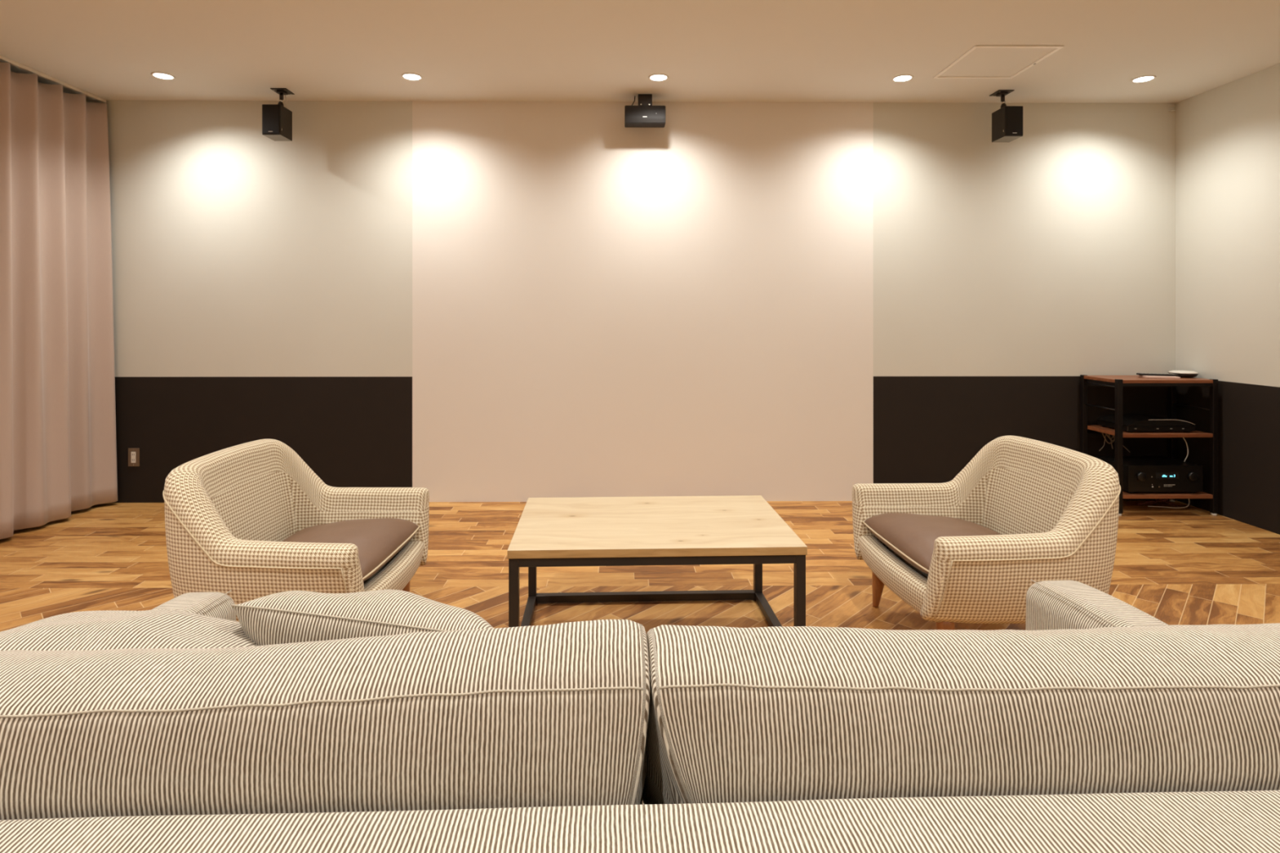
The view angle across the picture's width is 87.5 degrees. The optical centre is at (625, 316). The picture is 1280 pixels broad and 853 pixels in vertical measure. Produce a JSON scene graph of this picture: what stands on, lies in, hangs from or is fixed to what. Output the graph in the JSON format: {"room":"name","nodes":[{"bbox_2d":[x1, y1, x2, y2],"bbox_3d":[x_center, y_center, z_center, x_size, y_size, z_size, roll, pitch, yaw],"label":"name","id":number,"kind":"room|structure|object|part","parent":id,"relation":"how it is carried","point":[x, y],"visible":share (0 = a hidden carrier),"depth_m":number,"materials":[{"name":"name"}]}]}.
{"room":"home theater room","nodes":[
{"label":"home theater room","id":0,"kind":"room"},
{"bbox_2d":[85,100,1175,502],"bbox_3d":[0.054,-0.096,4.239,6.821,2.500,0.120,0,0,0],"label":"wall","id":1,"kind":"structure","parent":0,"point":[459,301],"depth_m":4.18,"materials":[{"name":"white paint"}]},
{"bbox_2d":[128,448,139,466],"bbox_3d":[-3.048,0.870,4.146,0.069,0.114,0.010,0,0,0],"label":"wall outlet","id":2,"kind":"object","parent":1,"relation":"attached to","point":[133,453],"visible":1,"depth_m":4.14,"materials":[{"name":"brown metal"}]},
{"bbox_2d":[0,0,1279,102],"bbox_3d":[0.084,-1.396,0.790,7.061,0.100,7.018,0,0,0],"label":"ceiling","id":3,"kind":"structure","parent":0,"point":[708,51],"depth_m":3.32,"materials":[{"name":"white paint"}]},
{"bbox_2d":[0,54,106,102],"bbox_3d":[-3.192,-1.336,0.855,0.022,0.020,6.565,0,0,0],"label":"rail","id":4,"kind":"object","parent":3,"relation":"attached to","point":[4,59],"visible":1,"depth_m":3.73,"materials":[{"name":"metal"}]},
{"bbox_2d":[0,62,117,539],"bbox_3d":[-3.183,-0.089,0.899,0.136,2.443,6.464,0,0,0],"label":"curtain","id":5,"kind":"object","parent":4,"relation":"hanging from","point":[58,444],"visible":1,"depth_m":3.73,"materials":[{"name":"beige fabric"}]},
{"bbox_2d":[151,71,175,79],"bbox_3d":[-2.575,-1.343,3.728,0.114,0.004,0.114,0,0,0],"label":"recessed light","id":6,"kind":"object","parent":3,"relation":"in","point":[157,74],"visible":1,"depth_m":3.73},
{"bbox_2d":[262,88,294,141],"bbox_3d":[-2.047,-1.201,3.946,0.112,0.290,0.166,0,0,0],"label":"speaker","id":7,"kind":"object","parent":3,"relation":"hanging from","point":[277,119],"visible":1,"depth_m":3.88},
{"bbox_2d":[262,104,282,133],"bbox_3d":[-2.046,-1.145,3.875,0.106,0.170,0.022,0,0,0],"label":"grille","id":8,"kind":"object","parent":7,"relation":"attached to","point":[272,114],"depth_m":3.86,"materials":[{"name":"fabric"}]},
{"bbox_3d":[-2.038,-1.343,3.978,0.094,0.004,0.104,0,0,0],"label":"mounting plate","id":9,"kind":"part","parent":7,"relation":"part of","materials":[{"name":"black metal"}]},
{"bbox_2d":[401,72,422,80],"bbox_3d":[-1.192,-1.343,3.740,0.114,0.004,0.114,0,0,0],"label":"recessed light","id":10,"kind":"object","parent":3,"relation":"in","point":[408,76],"visible":1,"depth_m":3.74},
{"bbox_2d":[624,93,665,127],"bbox_3d":[0.120,-1.254,4.048,0.244,0.184,0.106,0,0,0],"label":"projector","id":11,"kind":"object","parent":3,"relation":"hanging from","point":[645,114],"visible":1,"depth_m":4.00,"materials":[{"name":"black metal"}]},
{"bbox_2d":[648,73,668,81],"bbox_3d":[0.188,-1.343,3.752,0.114,0.004,0.114,0,0,0],"label":"recessed light","id":12,"kind":"object","parent":3,"relation":"in","point":[657,77],"visible":1,"depth_m":3.74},
{"bbox_2d":[891,74,913,82],"bbox_3d":[1.563,-1.343,3.764,0.114,0.004,0.114,0,0,0],"label":"recessed light","id":13,"kind":"object","parent":3,"relation":"in","point":[904,77],"visible":1,"depth_m":3.76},
{"bbox_2d":[933,45,1064,78],"bbox_3d":[1.953,-1.342,3.532,0.444,0.008,0.444,0,0,0],"label":"ceiling hatch","id":14,"kind":"object","parent":3,"relation":"attached to","point":[980,61],"visible":1,"depth_m":3.51,"materials":[{"name":"white paint"}]},
{"bbox_2d":[989,89,1022,142],"bbox_3d":[2.267,-1.201,3.977,0.112,0.290,0.166,0,0,0],"label":"speaker","id":15,"kind":"object","parent":3,"relation":"hanging from","point":[1006,121],"visible":1,"depth_m":3.92},
{"bbox_3d":[2.258,-1.343,4.008,0.094,0.004,0.104,0,0,0],"label":"mounting plate","id":16,"kind":"part","parent":15,"relation":"part of","materials":[{"name":"black metal"}]},
{"bbox_2d":[1003,106,1022,135],"bbox_3d":[2.268,-1.145,3.905,0.106,0.170,0.022,0,0,0],"label":"grille","id":17,"kind":"object","parent":15,"relation":"attached to","point":[1012,115],"depth_m":3.89,"materials":[{"name":"fabric"}]},
{"bbox_2d":[1130,75,1155,83],"bbox_3d":[2.928,-1.343,3.775,0.114,0.004,0.114,0,0,0],"label":"recessed light","id":18,"kind":"object","parent":3,"relation":"in","point":[1148,77],"visible":1,"depth_m":3.77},
{"bbox_2d":[0,500,1279,634],"bbox_3d":[0.084,1.204,0.790,7.061,0.100,7.018,0,0,0],"label":"floor","id":19,"kind":"structure","parent":0,"point":[1188,566],"depth_m":3.00,"materials":[{"name":"brown wood"}]},
{"bbox_2d":[162,439,429,622],"bbox_3d":[-1.103,0.810,2.336,0.676,0.694,0.748,0,0,2],"label":"armchair","id":20,"kind":"object","parent":19,"relation":"on","point":[252,520],"visible":0.84,"depth_m":2.24,"materials":[{"name":"fabric"}]},
{"bbox_2d":[281,518,418,581],"bbox_3d":[-1.030,0.823,2.333,0.466,0.158,0.540,0,0,2],"label":"seat cushion","id":21,"kind":"object","parent":20,"relation":"on","point":[383,544],"depth_m":2.35,"materials":[{"name":"brown fabric"}]},
{"bbox_3d":[-0.816,0.918,2.326,0.100,0.112,0.575,0,0,2],"label":"rail","id":22,"kind":"part","parent":20,"relation":"part of","materials":[{"name":"fabric"}]},
{"bbox_3d":[-0.857,1.053,2.577,0.056,0.206,0.072,0,0,2],"label":"leg","id":23,"kind":"part","parent":20,"relation":"part of","materials":[{"name":"orange wood"}]},
{"bbox_2d":[0,579,1279,852],"bbox_3d":[0.042,0.772,0.995,1.861,0.764,0.816,0,0,-2],"label":"sofa","id":24,"kind":"object","parent":19,"relation":"on","point":[1102,724],"visible":0.99,"depth_m":0.75,"materials":[{"name":"fabric"}]},
{"bbox_2d":[0,608,257,650],"bbox_3d":[-0.774,0.531,1.043,0.433,0.175,0.317,0,0,-8],"label":"throw pillow","id":25,"kind":"object","parent":24,"relation":"on","point":[166,628],"visible":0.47,"depth_m":0.97,"materials":[{"name":"fabric"}]},
{"bbox_3d":[-0.825,0.802,1.137,0.136,0.551,0.442,0,0,-2],"label":"arm","id":26,"kind":"part","parent":24,"relation":"part of","materials":[{"name":"fabric"}]},
{"bbox_2d":[0,619,649,822],"bbox_3d":[-0.424,0.554,0.847,0.905,0.328,0.259,0,0,-2],"label":"cushion","id":27,"kind":"object","parent":24,"relation":"on","point":[557,716],"depth_m":0.75,"materials":[{"name":"fabric"}]},
{"bbox_2d":[231,589,493,645],"bbox_3d":[-0.415,0.604,1.181,0.450,0.301,0.306,0,0,0],"label":"throw pillow","id":28,"kind":"object","parent":24,"relation":"on","point":[289,616],"visible":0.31,"depth_m":1.06,"materials":[{"name":"fabric"}]},
{"bbox_3d":[0.055,0.803,0.665,1.831,0.556,0.154,0,0,-2],"label":"frame","id":29,"kind":"part","parent":24,"relation":"part of","materials":[{"name":"fabric"}]},
{"bbox_2d":[642,623,1279,805],"bbox_3d":[0.500,0.559,0.882,0.946,0.319,0.259,0,0,-2],"label":"cushion","id":30,"kind":"object","parent":24,"relation":"on","point":[797,713],"depth_m":0.77,"materials":[{"name":"fabric"}]},
{"bbox_3d":[0.896,0.802,1.194,0.140,0.552,0.443,0,0,-2],"label":"arm","id":31,"kind":"part","parent":24,"relation":"part of","materials":[{"name":"fabric"}]},
{"bbox_2d":[506,495,807,627],"bbox_3d":[0.095,0.944,2.427,0.955,0.420,0.612,0,0,-2],"label":"coffee table","id":32,"kind":"object","parent":19,"relation":"on","point":[722,530],"visible":0.8,"depth_m":2.30,"materials":[{"name":"brown wood"}]},
{"bbox_3d":[-0.352,0.959,2.124,0.030,0.391,0.030,0,0,-2],"label":"leg","id":33,"kind":"part","parent":32,"relation":"part of","materials":[{"name":"black metal"}]},
{"bbox_3d":[-0.373,0.959,2.697,0.030,0.391,0.030,0,0,-2],"label":"leg","id":34,"kind":"part","parent":32,"relation":"part of","materials":[{"name":"black metal"}]},
{"bbox_3d":[0.095,1.134,2.442,0.947,0.028,0.574,0,0,-2],"label":"rail","id":35,"kind":"part","parent":32,"relation":"part of","materials":[{"name":"black metal"}]},
{"bbox_3d":[0.095,0.776,2.427,0.947,0.027,0.604,0,0,-2],"label":"rail","id":36,"kind":"part","parent":32,"relation":"part of","materials":[{"name":"black metal"}]},
{"bbox_3d":[0.543,0.959,2.730,0.030,0.391,0.030,0,0,-2],"label":"leg","id":37,"kind":"part","parent":32,"relation":"part of","materials":[{"name":"black metal"}]},
{"bbox_3d":[0.564,0.959,2.157,0.030,0.391,0.030,0,0,-2],"label":"leg","id":38,"kind":"part","parent":32,"relation":"part of","materials":[{"name":"black metal"}]},
{"bbox_2d":[852,435,1120,630],"bbox_3d":[1.254,0.810,2.403,0.676,0.694,0.748,0,0,-3],"label":"armchair","id":39,"kind":"object","parent":19,"relation":"on","point":[969,548],"visible":0.95,"depth_m":2.25,"materials":[{"name":"fabric"}]},
{"bbox_3d":[1.004,1.053,2.640,0.056,0.206,0.072,0,0,-3],"label":"leg","id":40,"kind":"part","parent":39,"relation":"part of","materials":[{"name":"orange wood"}]},
{"bbox_3d":[0.968,0.918,2.388,0.100,0.112,0.575,0,0,-3],"label":"rail","id":41,"kind":"part","parent":39,"relation":"part of","materials":[{"name":"fabric"}]},
{"bbox_2d":[864,512,1000,574],"bbox_3d":[1.181,0.823,2.399,0.466,0.157,0.540,0,0,-3],"label":"seat cushion","id":42,"kind":"object","parent":39,"relation":"on","point":[906,540],"depth_m":2.41,"materials":[{"name":"brown fabric"}]},
{"bbox_3d":[1.028,1.053,2.141,0.056,0.206,0.072,0,0,-3],"label":"leg","id":43,"kind":"part","parent":39,"relation":"part of","materials":[{"name":"orange wood"}]},
{"bbox_2d":[1080,374,1217,516],"bbox_3d":[3.145,0.758,4.032,0.584,0.792,0.320,0,0,0],"label":"rack","id":44,"kind":"object","parent":19,"relation":"on","point":[1120,381],"visible":0.68,"depth_m":3.88,"materials":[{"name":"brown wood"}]},
{"bbox_3d":[2.866,0.750,4.176,0.028,0.776,0.028,0,0,0],"label":"post","id":45,"kind":"part","parent":44,"relation":"part of","materials":[{"name":"black metal"}]},
{"bbox_3d":[3.144,0.739,4.175,0.528,0.030,0.010,0,0,0],"label":"rail","id":46,"kind":"part","parent":44,"relation":"part of","materials":[{"name":"black metal"}]},
{"bbox_3d":[2.867,0.544,4.030,0.009,0.009,0.264,0,0,0],"label":"rail","id":47,"kind":"part","parent":44,"relation":"part of","materials":[{"name":"black metal"}]},
{"bbox_3d":[2.867,0.409,4.030,0.009,0.009,0.264,0,0,0],"label":"rail","id":48,"kind":"part","parent":44,"relation":"part of","materials":[{"name":"black metal"}]},
{"bbox_2d":[1099,433,1129,452],"bbox_3d":[3.015,0.774,4.141,0.193,0.123,0.056,0,0,0],"label":"cable","id":49,"kind":"object","parent":44,"relation":"attached to","point":[1113,436],"visible":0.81,"depth_m":4.15,"materials":[{"name":"black rubber"}]},
{"bbox_3d":[2.869,0.750,3.884,0.028,0.776,0.028,0,0,0],"label":"post","id":50,"kind":"part","parent":44,"relation":"part of","materials":[{"name":"black metal"}]},
{"bbox_2d":[1096,413,1196,432],"bbox_3d":[3.135,0.638,4.028,0.410,0.079,0.257,0,0,0],"label":"deck","id":51,"kind":"object","parent":44,"relation":"on","point":[1131,422],"visible":0.98,"depth_m":3.91,"materials":[{"name":"black plastic"}]},
{"bbox_3d":[3.135,0.618,4.030,0.410,0.036,0.255,0,0,0],"label":"lid","id":52,"kind":"part","parent":51,"relation":"part of","materials":[{"name":"black plastic"}]},
{"bbox_2d":[1096,456,1203,493],"bbox_3d":[3.146,0.948,4.017,0.436,0.168,0.291,0,0,0],"label":"receiver","id":53,"kind":"object","parent":44,"relation":"on","point":[1140,473],"visible":0.95,"depth_m":3.89,"materials":[{"name":"black plastic"}]},
{"bbox_3d":[2.997,0.927,3.879,0.052,0.052,0.018,0,0,0],"label":"knob","id":54,"kind":"part","parent":53,"relation":"part of","materials":[{"name":"black plastic"}]},
{"bbox_3d":[3.147,0.941,3.893,0.436,0.154,0.008,0,0,0],"label":"panel","id":55,"kind":"part","parent":53,"relation":"part of","materials":[{"name":"black plastic"}]},
{"bbox_2d":[1182,437,1188,462],"bbox_3d":[3.347,0.782,3.995,0.031,0.163,0.047,0,0,17],"label":"cable","id":56,"kind":"object","parent":53,"relation":"attached to","point":[1183,437],"visible":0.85,"depth_m":3.99,"materials":[{"name":"white plastic"}]},
{"bbox_3d":[3.297,0.927,3.881,0.052,0.052,0.018,0,0,0],"label":"knob","id":57,"kind":"part","parent":53,"relation":"part of","materials":[{"name":"black plastic"}]},
{"bbox_2d":[1087,425,1213,437],"bbox_3d":[3.145,0.688,4.032,0.528,0.022,0.314,0,0,0],"label":"shelf","id":58,"kind":"object","parent":44,"relation":"attached to","point":[1108,430],"depth_m":3.88,"materials":[{"name":"brown wood"}]},
{"bbox_2d":[1137,375,1180,378],"bbox_3d":[3.203,0.359,4.010,0.165,0.010,0.120,0,0,16],"label":"paper pad","id":59,"kind":"object","parent":44,"relation":"on","point":[1144,376],"visible":0.87,"depth_m":3.96,"materials":[{"name":"white paper"}]},
{"bbox_2d":[1136,373,1177,376],"bbox_3d":[3.205,0.346,4.028,0.196,0.013,0.048,0,0,20],"label":"remote control","id":60,"kind":"object","parent":59,"relation":"on","point":[1138,374],"visible":1,"depth_m":4.01,"materials":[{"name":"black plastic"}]},
{"bbox_3d":[3.147,0.393,3.881,0.528,0.018,0.006,0,0,0],"label":"rail","id":61,"kind":"part","parent":44,"relation":"part of","materials":[{"name":"black metal"}]},
{"bbox_2d":[1123,490,1213,498],"bbox_3d":[3.145,1.043,4.032,0.528,0.022,0.314,0,0,0],"label":"shelf","id":62,"kind":"object","parent":44,"relation":"attached to","point":[1198,495],"depth_m":3.88,"materials":[{"name":"brown wood"}]},
{"bbox_3d":[3.422,0.750,4.181,0.028,0.776,0.028,0,0,0],"label":"post","id":63,"kind":"part","parent":44,"relation":"part of","materials":[{"name":"black metal"}]},
{"bbox_2d":[1168,370,1198,377],"bbox_3d":[3.380,0.344,4.049,0.142,0.040,0.142,0,0,0],"label":"round dish","id":64,"kind":"object","parent":44,"relation":"on","point":[1183,374],"visible":0.86,"depth_m":4.00,"materials":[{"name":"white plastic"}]},
{"bbox_3d":[3.423,0.544,4.035,0.009,0.009,0.264,0,0,0],"label":"rail","id":65,"kind":"part","parent":44,"relation":"part of","materials":[{"name":"black metal"}]},
{"bbox_3d":[3.425,0.750,3.889,0.028,0.776,0.028,0,0,0],"label":"post","id":66,"kind":"part","parent":44,"relation":"part of","materials":[{"name":"black metal"}]},
{"bbox_2d":[1137,498,1177,506],"bbox_3d":[3.221,1.123,4.058,0.216,0.046,0.068,0,0,0],"label":"cable","id":67,"kind":"object","parent":19,"relation":"on","point":[1160,500],"visible":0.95,"depth_m":4.05,"materials":[{"name":"black rubber"}]},
{"bbox_2d":[1147,498,1190,508],"bbox_3d":[3.268,1.105,4.014,0.216,0.087,0.022,0,0,14],"label":"cable","id":68,"kind":"object","parent":19,"relation":"on","point":[1188,499],"visible":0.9,"depth_m":4.00,"materials":[{"name":"white plastic"}]},
{"bbox_2d":[1175,62,1279,534],"bbox_3d":[3.554,-0.096,0.820,0.120,2.500,6.778,0,0,0],"label":"wall","id":69,"kind":"structure","parent":0,"point":[1228,135],"depth_m":3.82,"materials":[{"name":"white paint"}]}
]}

